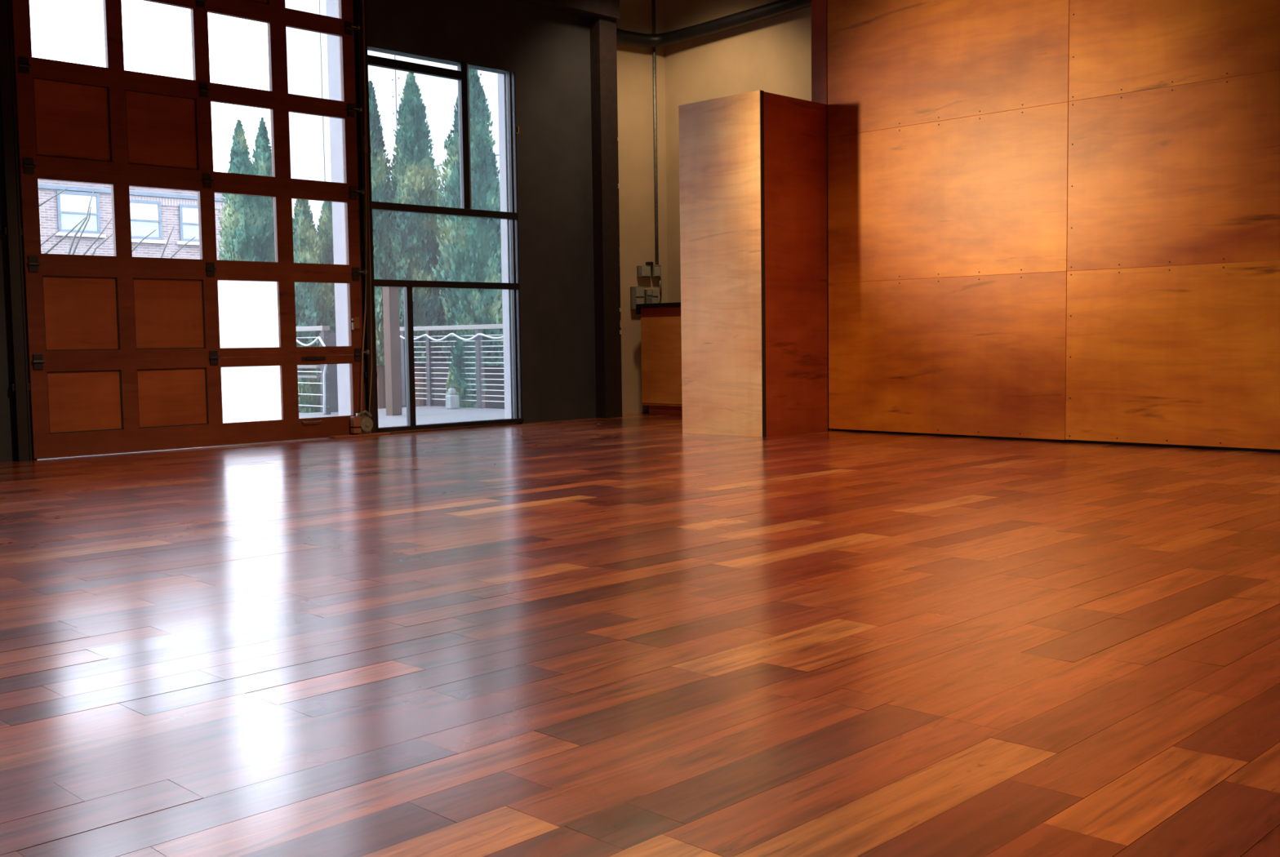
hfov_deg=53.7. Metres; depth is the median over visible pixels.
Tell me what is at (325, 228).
cypress tree
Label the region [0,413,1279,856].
floor
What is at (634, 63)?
wall
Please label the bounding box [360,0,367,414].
pull cord
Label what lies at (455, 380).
cypress tree
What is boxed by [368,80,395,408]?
cypress tree
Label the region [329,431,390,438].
wood strip
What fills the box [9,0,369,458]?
door
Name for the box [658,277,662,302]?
conduit
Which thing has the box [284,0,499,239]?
sky
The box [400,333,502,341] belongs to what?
cable
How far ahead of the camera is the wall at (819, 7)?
10.72 m
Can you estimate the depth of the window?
11.72 m
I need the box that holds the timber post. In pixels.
[382,286,402,415]
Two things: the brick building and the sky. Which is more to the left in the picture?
the brick building
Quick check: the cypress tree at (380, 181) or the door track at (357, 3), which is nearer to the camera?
the door track at (357, 3)
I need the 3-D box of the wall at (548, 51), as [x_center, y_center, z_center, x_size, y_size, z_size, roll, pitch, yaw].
[-4.514,-2.367,8.923,0.120,5.200,11.820,3,6,44]
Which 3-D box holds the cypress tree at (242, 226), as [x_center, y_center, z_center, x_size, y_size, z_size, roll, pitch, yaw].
[-5.940,-2.083,19.000,1.046,5.062,0.970,3,6,44]
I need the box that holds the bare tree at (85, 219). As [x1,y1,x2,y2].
[39,188,195,258]
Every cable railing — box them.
[296,325,330,414]
[400,324,504,408]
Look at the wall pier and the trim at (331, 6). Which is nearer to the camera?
the trim at (331, 6)
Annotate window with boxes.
[367,46,524,432]
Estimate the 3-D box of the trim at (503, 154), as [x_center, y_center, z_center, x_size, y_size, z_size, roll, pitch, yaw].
[-1.290,-1.751,12.349,0.160,3.400,0.035,3,6,44]
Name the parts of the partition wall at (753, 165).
panel, panel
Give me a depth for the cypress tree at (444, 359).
17.75 m
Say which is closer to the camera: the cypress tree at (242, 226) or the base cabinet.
the base cabinet
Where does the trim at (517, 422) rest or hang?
attached to the wall at (548, 51)
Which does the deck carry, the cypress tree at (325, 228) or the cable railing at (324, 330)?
the cable railing at (324, 330)
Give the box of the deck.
[298,405,504,427]
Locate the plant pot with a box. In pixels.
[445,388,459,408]
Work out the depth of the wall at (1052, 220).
9.27 m
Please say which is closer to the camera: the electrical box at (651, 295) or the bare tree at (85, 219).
the electrical box at (651, 295)
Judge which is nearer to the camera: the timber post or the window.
the window
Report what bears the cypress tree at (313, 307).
on the garden
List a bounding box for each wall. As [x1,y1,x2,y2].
[0,0,595,462]
[616,0,667,413]
[663,0,811,302]
[678,89,827,437]
[811,0,833,430]
[826,0,1279,452]
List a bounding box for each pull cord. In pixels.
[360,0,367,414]
[363,0,372,413]
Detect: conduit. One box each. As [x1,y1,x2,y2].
[651,0,658,264]
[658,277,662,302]
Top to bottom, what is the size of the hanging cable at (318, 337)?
0.892 m
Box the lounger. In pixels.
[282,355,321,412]
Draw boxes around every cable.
[296,337,318,346]
[317,336,327,413]
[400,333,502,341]
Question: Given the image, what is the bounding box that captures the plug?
[645,262,653,265]
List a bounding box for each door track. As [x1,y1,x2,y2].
[0,0,31,461]
[353,0,378,433]
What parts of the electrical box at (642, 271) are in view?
plate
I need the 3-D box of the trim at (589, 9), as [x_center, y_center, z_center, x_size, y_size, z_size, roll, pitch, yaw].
[-1.300,-4.223,11.858,0.200,0.300,2.920,3,6,44]
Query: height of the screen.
0.942 m
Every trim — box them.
[36,422,519,459]
[325,0,351,416]
[497,73,513,418]
[511,0,620,20]
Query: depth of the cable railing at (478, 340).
15.88 m
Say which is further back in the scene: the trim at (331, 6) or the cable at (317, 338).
the cable at (317, 338)
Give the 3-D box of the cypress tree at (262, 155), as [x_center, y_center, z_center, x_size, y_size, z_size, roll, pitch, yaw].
[-5.854,-2.248,19.918,0.972,5.260,1.072,3,6,44]
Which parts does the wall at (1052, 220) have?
plywood panel, plywood panel, plywood panel, plywood panel, plywood panel, plywood panel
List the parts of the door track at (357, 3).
joint plate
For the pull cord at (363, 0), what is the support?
attached to the pulley block
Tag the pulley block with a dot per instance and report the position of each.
(363, 424)
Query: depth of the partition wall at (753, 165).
10.40 m
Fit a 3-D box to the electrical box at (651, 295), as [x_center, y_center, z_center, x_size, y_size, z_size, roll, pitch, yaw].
[0.125,-1.417,13.772,0.140,0.195,0.067,-2,4,-20]
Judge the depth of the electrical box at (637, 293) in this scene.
13.68 m
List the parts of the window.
pane, sill, pane, pane, pane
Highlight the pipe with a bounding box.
[616,0,811,47]
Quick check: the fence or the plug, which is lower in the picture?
the fence
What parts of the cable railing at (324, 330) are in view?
rail, post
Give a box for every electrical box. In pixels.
[630,286,644,309]
[636,265,651,277]
[644,288,657,303]
[650,264,661,277]
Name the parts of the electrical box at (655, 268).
plate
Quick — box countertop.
[635,302,680,314]
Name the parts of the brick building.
pane, pane, window sill, cornice, pane, pane, window sill, window sill, pane, pane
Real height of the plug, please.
0.035 m
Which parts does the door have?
wood panel, panel moulding, wood panel, panel moulding, wood panel, panel moulding, wood panel, panel moulding, wood panel, panel moulding, wood panel, panel moulding, frosted pane, frosted pane, wood panel, lift handle, finger pull, latch plate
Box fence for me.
[53,344,504,408]
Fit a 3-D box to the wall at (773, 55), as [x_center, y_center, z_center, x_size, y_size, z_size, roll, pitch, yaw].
[4.751,-2.537,9.471,12.500,5.200,0.120,3,6,44]
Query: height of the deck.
0.188 m
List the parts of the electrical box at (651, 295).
plate, plate, plate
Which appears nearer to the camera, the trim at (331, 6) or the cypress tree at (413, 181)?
the trim at (331, 6)
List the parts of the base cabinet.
drawer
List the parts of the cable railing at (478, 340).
post, post, rail, post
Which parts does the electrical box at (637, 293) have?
plate, plate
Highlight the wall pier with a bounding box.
[589,16,622,417]
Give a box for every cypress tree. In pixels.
[217,119,274,262]
[251,116,275,262]
[292,199,336,413]
[315,201,335,330]
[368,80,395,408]
[382,71,446,406]
[431,68,503,408]
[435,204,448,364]
[444,294,487,408]
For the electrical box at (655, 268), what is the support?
attached to the wall at (634, 63)
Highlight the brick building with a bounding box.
[37,178,226,260]
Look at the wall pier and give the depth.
12.92 m
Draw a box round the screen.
[319,333,338,412]
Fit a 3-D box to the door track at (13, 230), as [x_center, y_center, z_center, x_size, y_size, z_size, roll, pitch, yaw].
[-4.440,-2.314,8.861,0.075,5.100,0.120,3,6,44]
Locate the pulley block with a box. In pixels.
[350,409,373,434]
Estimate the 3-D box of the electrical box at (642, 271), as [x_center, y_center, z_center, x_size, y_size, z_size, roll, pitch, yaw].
[0.044,-1.704,13.723,0.145,0.125,0.067,-2,4,-20]
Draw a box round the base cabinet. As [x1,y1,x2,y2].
[640,306,682,415]
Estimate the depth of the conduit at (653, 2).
13.66 m
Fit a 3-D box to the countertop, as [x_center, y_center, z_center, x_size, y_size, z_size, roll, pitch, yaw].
[0.942,-1.245,12.899,2.270,0.110,0.508,3,6,44]
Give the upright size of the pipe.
0.302 m
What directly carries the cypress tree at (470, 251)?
on the garden

